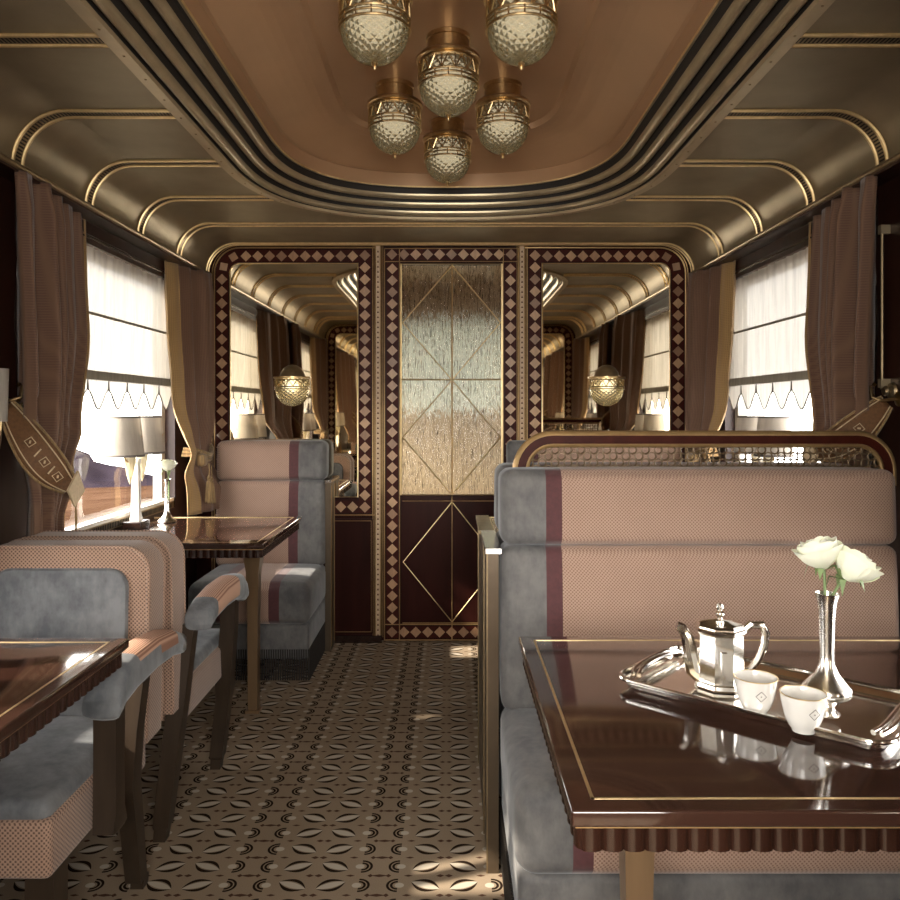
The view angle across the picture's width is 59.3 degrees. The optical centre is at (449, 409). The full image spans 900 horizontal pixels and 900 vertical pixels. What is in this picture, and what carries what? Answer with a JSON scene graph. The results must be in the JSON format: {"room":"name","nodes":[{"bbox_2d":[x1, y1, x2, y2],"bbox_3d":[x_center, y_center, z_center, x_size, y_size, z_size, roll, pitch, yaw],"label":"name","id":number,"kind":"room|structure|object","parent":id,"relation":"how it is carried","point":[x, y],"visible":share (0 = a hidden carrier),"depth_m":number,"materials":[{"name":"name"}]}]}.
{"room":"train carriage","nodes":[
{"label":"train carriage","id":0,"kind":"room"},
{"bbox_2d":[0,176,196,611],"bbox_3d":[-1.447,0.135,2.150,0.106,2.300,7.500,0,0,0],"label":"wall","id":1,"kind":"structure","parent":0,"point":[13,485],"depth_m":2.55,"materials":[{"name":"brown wood"}]},
{"bbox_2d":[0,368,8,445],"bbox_3d":[-1.367,-0.002,2.385,0.066,0.247,0.051,0,0,0],"label":"wall sconce","id":2,"kind":"object","parent":1,"relation":"attached to","point":[4,372],"visible":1,"depth_m":2.38,"materials":[{"name":"fabric"}]},
{"bbox_2d":[8,382,22,406],"bbox_3d":[-1.366,-0.040,2.437,0.098,0.096,0.045,0,0,-27],"label":"hook","id":3,"kind":"object","parent":1,"relation":"attached to","point":[20,394],"visible":0.83,"depth_m":2.44,"materials":[{"name":"gold metal"}]},
{"bbox_2d":[14,170,89,535],"bbox_3d":[-1.357,-0.160,2.701,0.151,1.151,0.653,0,0,-14],"label":"curtain","id":4,"kind":"object","parent":1,"relation":"hanging from","point":[52,323],"visible":0.91,"depth_m":2.54,"materials":[{"name":"brown fabric"}]},
{"bbox_2d":[2,401,84,529],"bbox_3d":[-1.259,0.226,2.426,0.242,0.511,0.106,0,0,-19],"label":"tieback","id":5,"kind":"object","parent":4,"relation":"attached to","point":[37,453],"visible":0.77,"depth_m":2.41,"materials":[{"name":"brown fabric"},{"name":"gold embroidered trim"}]},
{"bbox_2d":[0,152,211,273],"bbox_3d":[-1.367,-0.743,2.348,0.106,0.028,4.035,0,0,0],"label":"trim","id":6,"kind":"structure","parent":1,"relation":"attached to","point":[92,214],"depth_m":3.06,"materials":[{"name":"brown wood"}]},
{"bbox_2d":[65,395,174,529],"bbox_3d":[-1.444,-0.075,3.430,0.102,1.140,1.180,0,0,0],"label":"window","id":7,"kind":"structure","parent":1,"relation":"in","point":[111,521],"depth_m":3.77,"materials":[{"name":"glass"},{"name":"white fabric"},{"name":"walnut wood"}]},
{"bbox_2d":[86,501,173,529],"bbox_3d":[-1.397,0.476,3.430,0.006,0.034,1.120,0,0,0],"label":"grille","id":8,"kind":"object","parent":7,"relation":"attached to","point":[115,521],"depth_m":3.37,"materials":[{"name":"brown metal"}]},
{"bbox_2d":[84,246,170,409],"bbox_3d":[-1.405,-0.320,3.430,0.021,0.640,1.126,0,0,0],"label":"window blind","id":9,"kind":"object","parent":1,"relation":"attached to","point":[128,353],"visible":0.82,"depth_m":3.42,"materials":[{"name":"fabric"}]},
{"bbox_2d":[164,260,221,515],"bbox_3d":[-1.312,-0.105,4.095,0.155,1.260,0.526,0,0,16],"label":"curtain","id":10,"kind":"object","parent":1,"relation":"hanging from","point":[189,296],"visible":0.96,"depth_m":4.05,"materials":[{"name":"brown fabric"}]},
{"bbox_2d":[182,443,215,503],"bbox_3d":[-1.290,0.321,4.146,0.163,0.321,0.265,0,0,0],"label":"tieback","id":11,"kind":"object","parent":10,"relation":"attached to","point":[202,457],"visible":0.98,"depth_m":4.03,"materials":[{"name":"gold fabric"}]},
{"bbox_2d":[0,640,504,899],"bbox_3d":[0.000,1.315,2.150,3.200,0.060,7.500,0,0,0],"label":"floor","id":12,"kind":"structure","parent":0,"point":[358,779],"depth_m":2.63,"materials":[{"name":"carpet"}]},
{"bbox_2d":[0,638,128,760],"bbox_3d":[-1.052,0.895,1.365,0.685,0.781,0.770,0,0,0],"label":"dining table","id":13,"kind":"object","parent":12,"relation":"on","point":[40,678],"visible":1,"depth_m":1.53,"materials":[{"name":"brown wood"}]},
{"bbox_2d":[0,538,186,899],"bbox_3d":[-1.040,0.824,1.912,0.658,0.923,0.644,0,0,0],"label":"armchair","id":14,"kind":"object","parent":12,"relation":"on","point":[80,772],"visible":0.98,"depth_m":1.94,"materials":[{"name":"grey fabric"}]},
{"bbox_2d":[0,716,92,819],"bbox_3d":[-1.040,0.816,1.835,0.450,0.059,0.470,0,0,0],"label":"seat cushion","id":15,"kind":"object","parent":14,"relation":"on","point":[49,775],"depth_m":1.74,"materials":[{"name":"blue fabric"}]},
{"bbox_2d":[20,530,248,842],"bbox_3d":[-1.040,0.824,2.588,0.658,0.923,0.644,0,0,0],"label":"armchair","id":16,"kind":"object","parent":12,"relation":"on","point":[208,660],"visible":0.41,"depth_m":2.37,"materials":[{"name":"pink fabric"}]},
{"bbox_2d":[193,628,219,670],"bbox_3d":[-1.040,0.816,2.665,0.450,0.059,0.470,0,0,0],"label":"seat cushion","id":17,"kind":"object","parent":16,"relation":"on","point":[207,653],"depth_m":2.69,"materials":[{"name":"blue fabric"}]},
{"bbox_2d":[121,516,301,713],"bbox_3d":[-1.050,0.895,3.370,0.690,0.781,0.770,0,0,0],"label":"dining table","id":18,"kind":"object","parent":12,"relation":"on","point":[249,538],"visible":0.78,"depth_m":3.35,"materials":[{"name":"brown wood"}]},
{"bbox_2d":[104,416,165,528],"bbox_3d":[-1.345,0.265,3.385,0.159,0.478,0.399,0,0,0],"label":"table lamp","id":19,"kind":"object","parent":18,"relation":"on","point":[129,438],"visible":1,"depth_m":3.32,"materials":[{"name":"white fabric"}]},
{"bbox_2d":[157,479,176,522],"bbox_3d":[-1.275,0.408,3.560,0.088,0.194,0.088,0,0,0],"label":"bud vase","id":20,"kind":"object","parent":18,"relation":"on","point":[167,517],"visible":1,"depth_m":3.55,"materials":[{"name":"silver metal"}]},
{"bbox_2d":[159,459,177,499],"bbox_3d":[-1.266,0.313,3.550,0.083,0.184,0.084,0,0,0],"label":"rose","id":21,"kind":"object","parent":20,"relation":"in","point":[167,465],"visible":1,"depth_m":3.53,"materials":[{"name":"white plant"}]},
{"bbox_2d":[188,440,334,679],"bbox_3d":[-0.941,0.725,4.037,0.616,1.121,0.640,0,0,0],"label":"banquette","id":22,"kind":"object","parent":12,"relation":"on","point":[258,477],"visible":0.77,"depth_m":4.18,"materials":[{"name":"grey fabric"}]},
{"bbox_2d":[188,563,325,623],"bbox_3d":[-0.955,0.914,3.997,0.588,0.212,0.560,0,0,0],"label":"seat cushion","id":23,"kind":"object","parent":22,"relation":"on","point":[291,593],"depth_m":3.75,"materials":[{"name":"grey fabric"}]},
{"bbox_2d":[216,479,324,564],"bbox_3d":[-0.955,0.604,4.254,0.588,0.453,0.161,0,0,0],"label":"cushion","id":24,"kind":"object","parent":22,"relation":"on","point":[305,498],"depth_m":4.19,"materials":[{"name":"pink fabric"}]},
{"bbox_2d":[217,440,328,479],"bbox_3d":[-0.955,0.270,4.269,0.588,0.212,0.150,0,0,0],"label":"cushion","id":25,"kind":"object","parent":22,"relation":"on","point":[236,459],"depth_m":4.20,"materials":[{"name":"pink fabric"}]},
{"bbox_2d":[476,515,500,873],"bbox_3d":[0.118,0.834,2.535,0.048,0.902,0.710,0,0,0],"label":"end panel","id":26,"kind":"object","parent":12,"relation":"on","point":[489,548],"visible":1,"depth_m":2.19,"materials":[{"name":"brown wood"}]},
{"bbox_2d":[489,516,498,532],"bbox_3d":[0.773,0.895,3.370,1.240,0.781,0.770,0,0,0],"label":"dining table","id":27,"kind":"object","parent":12,"relation":"on","point":[491,518],"visible":0.02,"depth_m":3.48,"materials":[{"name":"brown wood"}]},
{"bbox_2d":[733,416,794,461],"bbox_3d":[1.345,0.265,3.400,0.159,0.478,0.399,0,0,0],"label":"table lamp","id":28,"kind":"object","parent":27,"relation":"on","point":[744,423],"visible":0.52,"depth_m":3.25,"materials":[{"name":"white fabric"}]},
{"bbox_2d":[506,440,681,462],"bbox_3d":[0.775,0.723,4.030,0.938,1.117,0.627,0,0,0],"label":"banquette","id":29,"kind":"object","parent":12,"relation":"on","point":[512,447],"visible":0.02,"depth_m":4.20,"materials":[{"name":"grey fabric"}]},
{"bbox_2d":[494,462,850,795],"bbox_3d":[0.693,0.723,2.702,1.109,1.117,0.627,0,0,0],"label":"banquette","id":30,"kind":"object","parent":12,"relation":"on","point":[500,467],"visible":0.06,"depth_m":2.42,"materials":[{"name":"grey fabric"}]},
{"bbox_2d":[496,531,503,544],"bbox_3d":[0.693,0.604,2.478,1.108,0.453,0.161,0,0,0],"label":"cushion","id":31,"kind":"object","parent":30,"relation":"on","point":[500,540],"depth_m":2.41,"materials":[{"name":"grey fabric"}]},
{"bbox_2d":[499,691,504,728],"bbox_3d":[0.693,0.914,2.735,1.108,0.212,0.560,0,0,0],"label":"seat cushion","id":32,"kind":"object","parent":30,"relation":"on","point":[501,707],"depth_m":2.47,"materials":[{"name":"grey fabric"}]},
{"bbox_2d":[494,462,850,527],"bbox_3d":[0.693,0.270,2.463,1.108,0.212,0.150,0,0,0],"label":"cushion","id":33,"kind":"object","parent":30,"relation":"on","point":[500,467],"depth_m":2.42,"materials":[{"name":"pink fabric"}]},
{"bbox_2d":[498,467,899,899],"bbox_3d":[0.694,0.723,2.008,1.109,1.117,0.627,0,0,0],"label":"banquette","id":34,"kind":"object","parent":12,"relation":"on","point":[586,551],"visible":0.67,"depth_m":2.17,"materials":[{"name":"grey fabric"}]},
{"bbox_2d":[498,467,895,543],"bbox_3d":[0.693,0.270,2.247,1.108,0.212,0.150,0,0,0],"label":"cushion","id":35,"kind":"object","parent":34,"relation":"on","point":[537,505],"depth_m":2.18,"materials":[{"name":"pink fabric"}]},
{"bbox_2d":[499,542,898,709],"bbox_3d":[0.693,0.604,2.232,1.108,0.453,0.161,0,0,0],"label":"cushion","id":36,"kind":"object","parent":34,"relation":"on","point":[546,588],"depth_m":2.17,"materials":[{"name":"pink fabric"}]},
{"bbox_2d":[500,708,899,873],"bbox_3d":[0.693,0.914,1.975,1.108,0.212,0.560,0,0,0],"label":"seat cushion","id":37,"kind":"object","parent":34,"relation":"on","point":[542,838],"depth_m":1.70,"materials":[{"name":"grey fabric"}]},
{"bbox_2d":[513,431,896,485],"bbox_3d":[0.757,0.145,2.355,1.144,0.168,0.024,0,0,0],"label":"rail","id":38,"kind":"object","parent":34,"relation":"on","point":[885,459],"visible":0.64,"depth_m":2.35,"materials":[{"name":"brown wood"}]},
{"bbox_2d":[519,636,899,899],"bbox_3d":[0.773,0.895,1.380,1.240,0.781,0.770,0,0,0],"label":"dining table","id":39,"kind":"object","parent":12,"relation":"on","point":[638,774],"visible":0.87,"depth_m":1.14,"materials":[{"name":"brown wood"}]},
{"bbox_2d":[619,645,899,749],"bbox_3d":[0.552,0.489,1.385,0.459,0.030,0.271,0,0,42],"label":"tray","id":40,"kind":"object","parent":39,"relation":"on","point":[870,720],"visible":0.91,"depth_m":1.35,"materials":[{"name":"silver metal"}]},
{"bbox_2d":[675,603,769,693],"bbox_3d":[0.491,0.422,1.425,0.165,0.149,0.085,0,0,8],"label":"teapot","id":41,"kind":"object","parent":40,"relation":"on","point":[719,652],"visible":0.95,"depth_m":1.40,"materials":[{"name":"silver metal"}]},
{"bbox_2d":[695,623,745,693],"bbox_3d":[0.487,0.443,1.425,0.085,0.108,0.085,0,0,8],"label":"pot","id":42,"kind":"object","parent":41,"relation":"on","point":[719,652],"depth_m":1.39,"materials":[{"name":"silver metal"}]},
{"bbox_2d":[733,669,778,713],"bbox_3d":[0.503,0.468,1.300,0.070,0.059,0.070,0,0,6],"label":"porcelain cup","id":43,"kind":"object","parent":40,"relation":"on","point":[756,690],"visible":0.91,"depth_m":1.28,"materials":[{"name":"white ceramic"}]},
{"bbox_2d":[779,685,827,734],"bbox_3d":[0.548,0.468,1.225,0.070,0.059,0.070,0,0,-6],"label":"porcelain cup","id":44,"kind":"object","parent":40,"relation":"on","point":[804,707],"visible":1,"depth_m":1.21,"materials":[{"name":"white ceramic"}]},
{"bbox_2d":[802,590,852,718],"bbox_3d":[0.605,0.391,1.268,0.074,0.194,0.074,0,0,0],"label":"bud vase","id":45,"kind":"object","parent":40,"relation":"on","point":[826,677],"visible":0.86,"depth_m":1.26,"materials":[{"name":"silver metal"}]},
{"bbox_2d":[791,536,843,594],"bbox_3d":[0.594,0.296,1.279,0.077,0.185,0.079,0,0,0],"label":"rose","id":46,"kind":"object","parent":45,"relation":"in","point":[820,552],"visible":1,"depth_m":1.26,"materials":[{"name":"white plant"}]},
{"bbox_2d":[826,545,883,595],"bbox_3d":[0.644,0.302,1.260,0.081,0.172,0.078,0,0,0],"label":"rose","id":47,"kind":"object","parent":45,"relation":"in","point":[855,566],"visible":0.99,"depth_m":1.24,"materials":[{"name":"white plant"}]},
{"bbox_2d":[197,246,689,640],"bbox_3d":[0.000,0.165,4.402,2.840,2.240,0.066,0,0,0],"label":"wall","id":48,"kind":"structure","parent":0,"point":[204,565],"depth_m":4.37,"materials":[{"name":"brown wood"}]},
{"bbox_2d":[212,246,382,636],"bbox_3d":[-0.843,0.171,4.365,0.949,2.168,0.010,0,0,0],"label":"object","id":49,"kind":"structure","parent":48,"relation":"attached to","point":[303,315],"depth_m":4.37,"materials":[{"name":"brown wood"}]},
{"bbox_2d":[273,365,310,405],"bbox_3d":[-0.870,-0.135,4.311,0.204,0.230,0.104,0,0,0],"label":"sconce","id":50,"kind":"object","parent":49,"relation":"attached to","point":[292,386],"visible":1,"depth_m":4.29,"materials":[{"name":"brown metal"}]},
{"bbox_2d":[231,264,356,496],"bbox_3d":[-0.863,-0.165,4.366,0.705,1.291,0.004,0,0,0],"label":"mirror glass","id":51,"kind":"object","parent":49,"relation":"attached to","point":[304,316],"depth_m":4.36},
{"bbox_2d":[335,635,381,642],"bbox_3d":[-0.888,1.265,4.360,1.024,0.040,0.010,0,0,0],"label":"baseboard","id":52,"kind":"structure","parent":48,"relation":"attached to","point":[338,638],"depth_m":4.36,"materials":[{"name":"brown wood"}]},
{"bbox_2d":[382,247,518,640],"bbox_3d":[0.008,0.186,4.385,0.768,2.174,0.051,0,0,0],"label":"door","id":53,"kind":"structure","parent":48,"relation":"in","point":[450,313],"depth_m":4.37,"materials":[{"name":"brown wood"}]},
{"bbox_2d":[517,246,687,461],"bbox_3d":[0.843,0.171,4.365,0.949,2.168,0.010,0,0,0],"label":"wall mirror","id":54,"kind":"object","parent":48,"relation":"attached to","point":[595,315],"visible":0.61,"depth_m":4.37,"materials":[{"name":"brown wood"}]},
{"bbox_2d":[543,264,668,431],"bbox_3d":[0.863,-0.165,4.366,0.705,1.291,0.004,0,0,0],"label":"mirror glass","id":55,"kind":"object","parent":54,"relation":"attached to","point":[595,316],"depth_m":4.36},
{"bbox_2d":[588,365,625,405],"bbox_3d":[0.865,-0.135,4.311,0.204,0.230,0.104,0,0,0],"label":"sconce","id":56,"kind":"object","parent":54,"relation":"attached to","point":[606,386],"visible":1,"depth_m":4.29,"materials":[{"name":"brown metal"}]},
{"bbox_2d":[0,0,899,269],"bbox_3d":[0.000,-1.063,2.150,3.000,0.624,7.500,0,0,0],"label":"ceiling","id":57,"kind":"structure","parent":0,"point":[34,82],"depth_m":2.68,"materials":[{"name":"brown metal"}]},
{"bbox_2d":[0,33,108,47],"bbox_3d":[-1.094,-0.837,1.949,0.488,0.162,0.066,0,0,0],"label":"ceiling trim","id":58,"kind":"structure","parent":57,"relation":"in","point":[7,40],"depth_m":1.95,"materials":[{"name":"gold metal"}]},
{"bbox_2d":[0,38,104,43],"bbox_3d":[-1.091,-0.835,1.949,0.483,0.157,0.042,0,0,0],"label":"grille","id":59,"kind":"object","parent":58,"relation":"attached to","point":[2,40],"depth_m":1.95,"materials":[{"name":"brown metal"}]},
{"bbox_2d":[11,109,175,165],"bbox_3d":[-1.094,-0.837,2.433,0.488,0.162,0.066,0,0,0],"label":"ceiling trim","id":60,"kind":"structure","parent":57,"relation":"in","point":[25,138],"depth_m":2.43,"materials":[{"name":"gold metal"}]},
{"bbox_2d":[85,159,220,205],"bbox_3d":[-1.094,-0.837,2.916,0.488,0.162,0.066,0,0,0],"label":"ceiling vent","id":61,"kind":"object","parent":57,"relation":"in","point":[104,173],"visible":0.98,"depth_m":2.92,"materials":[{"name":"gold metal"}]},
{"bbox_2d":[137,195,273,233],"bbox_3d":[-1.051,-0.837,3.400,0.574,0.162,0.066,0,0,0],"label":"ceiling vent","id":62,"kind":"object","parent":57,"relation":"in","point":[157,204],"visible":0.98,"depth_m":3.40,"materials":[{"name":"gold metal"}]},
{"bbox_2d":[65,0,834,220],"bbox_3d":[0.000,-0.986,2.350,1.700,0.174,2.844,0,0,0],"label":"trim","id":63,"kind":"structure","parent":57,"relation":"attached to","point":[177,49],"depth_m":2.60,"materials":[{"name":"brown metal"}]},
{"bbox_2d":[176,222,723,255],"bbox_3d":[0.000,-0.837,3.883,2.676,0.162,0.066,0,0,0],"label":"trim","id":64,"kind":"structure","parent":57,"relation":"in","point":[193,230],"depth_m":3.88,"materials":[{"name":"gold metal"}]},
{"bbox_2d":[206,242,693,271],"bbox_3d":[0.000,-0.837,4.335,2.676,0.162,0.046,0,0,0],"label":"trim","id":65,"kind":"structure","parent":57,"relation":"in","point":[222,247],"depth_m":4.32,"materials":[{"name":"gold metal"}]},
{"bbox_2d":[626,195,762,233],"bbox_3d":[1.051,-0.837,3.400,0.574,0.162,0.066,0,0,0],"label":"ceiling vent","id":66,"kind":"object","parent":57,"relation":"in","point":[742,204],"visible":0.94,"depth_m":3.40,"materials":[{"name":"gold metal"}]},
{"bbox_2d":[679,159,814,205],"bbox_3d":[1.094,-0.837,2.916,0.488,0.162,0.066,0,0,0],"label":"ceiling vent","id":67,"kind":"object","parent":57,"relation":"in","point":[795,173],"visible":0.98,"depth_m":2.92,"materials":[{"name":"gold metal"}]},
{"bbox_2d":[724,109,888,165],"bbox_3d":[1.094,-0.837,2.433,0.488,0.162,0.066,0,0,0],"label":"ceiling vent","id":68,"kind":"object","parent":57,"relation":"in","point":[874,138],"visible":0.93,"depth_m":2.43,"materials":[{"name":"gold metal"}]},
{"bbox_2d":[791,33,899,47],"bbox_3d":[1.094,-0.837,1.949,0.488,0.162,0.066,0,0,0],"label":"ceiling vent","id":69,"kind":"object","parent":57,"relation":"in","point":[808,40],"visible":0.94,"depth_m":1.95,"materials":[{"name":"gold metal"}]},
{"bbox_2d":[795,38,899,43],"bbox_3d":[1.091,-0.835,1.949,0.483,0.157,0.042,0,0,0],"label":"grille","id":70,"kind":"object","parent":69,"relation":"attached to","point":[802,40],"depth_m":1.95,"materials":[{"name":"brown metal"}]},
{"bbox_2d":[204,0,695,171],"bbox_3d":[0.000,-1.119,2.350,1.290,0.092,2.434,0,0,0],"label":"ceiling","id":71,"kind":"structure","parent":0,"point":[602,54],"depth_m":2.66,"materials":[{"name":"brown paint"}]},
{"bbox_2d":[337,0,412,70],"bbox_3d":[-0.200,-1.033,2.100,0.202,0.262,0.202,0,0,0],"label":"ceiling lamp","id":72,"kind":"object","parent":71,"relation":"attached to","point":[375,33],"visible":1,"depth_m":2.04,"materials":[{"name":"clear glass"}]},
{"bbox_2d":[367,78,422,158],"bbox_3d":[-0.198,-1.033,2.840,0.202,0.262,0.202,0,0,0],"label":"ceiling lamp","id":73,"kind":"object","parent":71,"relation":"attached to","point":[394,114],"visible":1,"depth_m":2.77,"materials":[{"name":"clear glass"}]},
{"bbox_2d":[423,117,471,186],"bbox_3d":[-0.010,-1.033,3.200,0.202,0.262,0.202,0,0,0],"label":"ceiling lamp","id":74,"kind":"object","parent":71,"relation":"attached to","point":[447,148],"visible":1,"depth_m":3.13,"materials":[{"name":"clear glass"}]},
{"bbox_2d":[416,27,480,120],"bbox_3d":[-0.005,-1.033,2.470,0.202,0.262,0.202,0,0,0],"label":"ceiling lamp","id":75,"kind":"object","parent":71,"relation":"attached to","point":[448,68],"visible":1,"depth_m":2.40,"materials":[{"name":"clear glass"}]},
{"bbox_2d":[475,78,530,158],"bbox_3d":[0.190,-1.033,2.840,0.202,0.262,0.202,0,0,0],"label":"ceiling lamp","id":76,"kind":"object","parent":71,"relation":"attached to","point":[502,115],"visible":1,"depth_m":2.77,"materials":[{"name":"clear glass"}]},
{"bbox_2d":[483,0,558,70],"bbox_3d":[0.190,-1.033,2.100,0.202,0.262,0.202,0,0,0],"label":"ceiling lamp","id":77,"kind":"object","parent":71,"relation":"attached to","point":[520,33],"visible":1,"depth_m":2.04,"materials":[{"name":"clear glass"}]},
{"bbox_2d":[709,176,899,635],"bbox_3d":[1.447,0.135,2.150,0.106,2.300,7.500,0,0,0],"label":"wall","id":78,"kind":"structure","parent":0,"point":[888,194],"depth_m":2.53,"materials":[{"name":"brown wood"}]},
{"bbox_2d":[685,260,735,461],"bbox_3d":[1.312,-0.105,4.095,0.155,1.260,0.526,0,0,-16],"label":"curtain","id":79,"kind":"object","parent":78,"relation":"hanging from","point":[710,296],"visible":0.74,"depth_m":4.06,"materials":[{"name":"brown fabric"}]},
{"bbox_2d":[686,448,717,461],"bbox_3d":[1.290,0.321,4.146,0.163,0.321,0.265,0,0,0],"label":"tieback","id":80,"kind":"object","parent":79,"relation":"attached to","point":[690,455],"visible":0.27,"depth_m":4.04,"materials":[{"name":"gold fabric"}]},
{"bbox_2d":[735,395,746,461],"bbox_3d":[1.444,-0.075,3.430,0.102,1.140,1.180,0,0,0],"label":"window","id":81,"kind":"structure","parent":78,"relation":"in","point":[741,410],"depth_m":3.98,"materials":[{"name":"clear glass"}]},
{"bbox_2d":[729,247,809,409],"bbox_3d":[1.405,-0.320,3.430,0.021,0.640,1.126,0,0,0],"label":"window blind","id":82,"kind":"object","parent":78,"relation":"attached to","point":[768,350],"visible":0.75,"depth_m":3.46,"materials":[{"name":"fabric"}]},
{"bbox_2d":[688,152,899,273],"bbox_3d":[1.367,-0.743,2.348,0.106,0.028,4.035,0,0,0],"label":"trim","id":83,"kind":"structure","parent":78,"relation":"attached to","point":[888,170],"depth_m":3.04,"materials":[{"name":"pale gold"},{"name":"aged bronze"}]},
{"bbox_2d":[805,174,877,466],"bbox_3d":[1.359,-0.160,2.745,0.152,1.151,0.653,0,0,14],"label":"curtain","id":84,"kind":"object","parent":78,"relation":"hanging from","point":[841,319],"visible":0.62,"depth_m":2.59,"materials":[{"name":"brown fabric"}]},
{"bbox_2d":[801,395,892,462],"bbox_3d":[1.249,0.168,2.508,0.268,0.427,0.096,0,0,36],"label":"tieback","id":85,"kind":"object","parent":84,"relation":"attached to","point":[872,421],"visible":0.47,"depth_m":2.46,"materials":[{"name":"brown fabric"},{"name":"gold trim"}]},
{"bbox_2d":[869,382,899,405],"bbox_3d":[1.366,-0.040,2.477,0.098,0.096,0.045,0,0,27],"label":"hook","id":86,"kind":"object","parent":78,"relation":"attached to","point":[896,399],"visible":0.94,"depth_m":2.46,"materials":[{"name":"gold metal"}]},
{"bbox_2d":[878,225,890,389],"bbox_3d":[1.386,-0.327,2.520,0.032,0.524,0.020,0,0,0],"label":"rod","id":87,"kind":"object","parent":78,"relation":"attached to","point":[883,230],"visible":0.96,"depth_m":2.52,"materials":[{"name":"brown metal"}]},
{"bbox_2d":[881,382,896,397],"bbox_3d":[1.385,-0.060,2.500,0.030,0.056,0.056,0,0,0],"label":"rosette","id":88,"kind":"object","parent":78,"relation":"attached to","point":[890,390],"visible":0.98,"depth_m":2.49,"materials":[{"name":"brown metal"}]},
{"label":"outside","id":89,"kind":"structure","parent":0,"visible":0},
{"bbox_2d":[65,485,152,527],"bbox_3d":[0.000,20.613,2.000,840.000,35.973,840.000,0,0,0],"label":"ground","id":90,"kind":"structure","parent":89,"point":[94,503],"depth_m":90.06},
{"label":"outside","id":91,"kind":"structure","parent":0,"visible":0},
{"bbox_2d":[73,449,152,487],"bbox_3d":[-122.556,36.016,285.000,66.280,44.171,70.000,0,0,0],"label":"mountain","id":92,"kind":"structure","parent":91,"point":[93,474],"depth_m":287.08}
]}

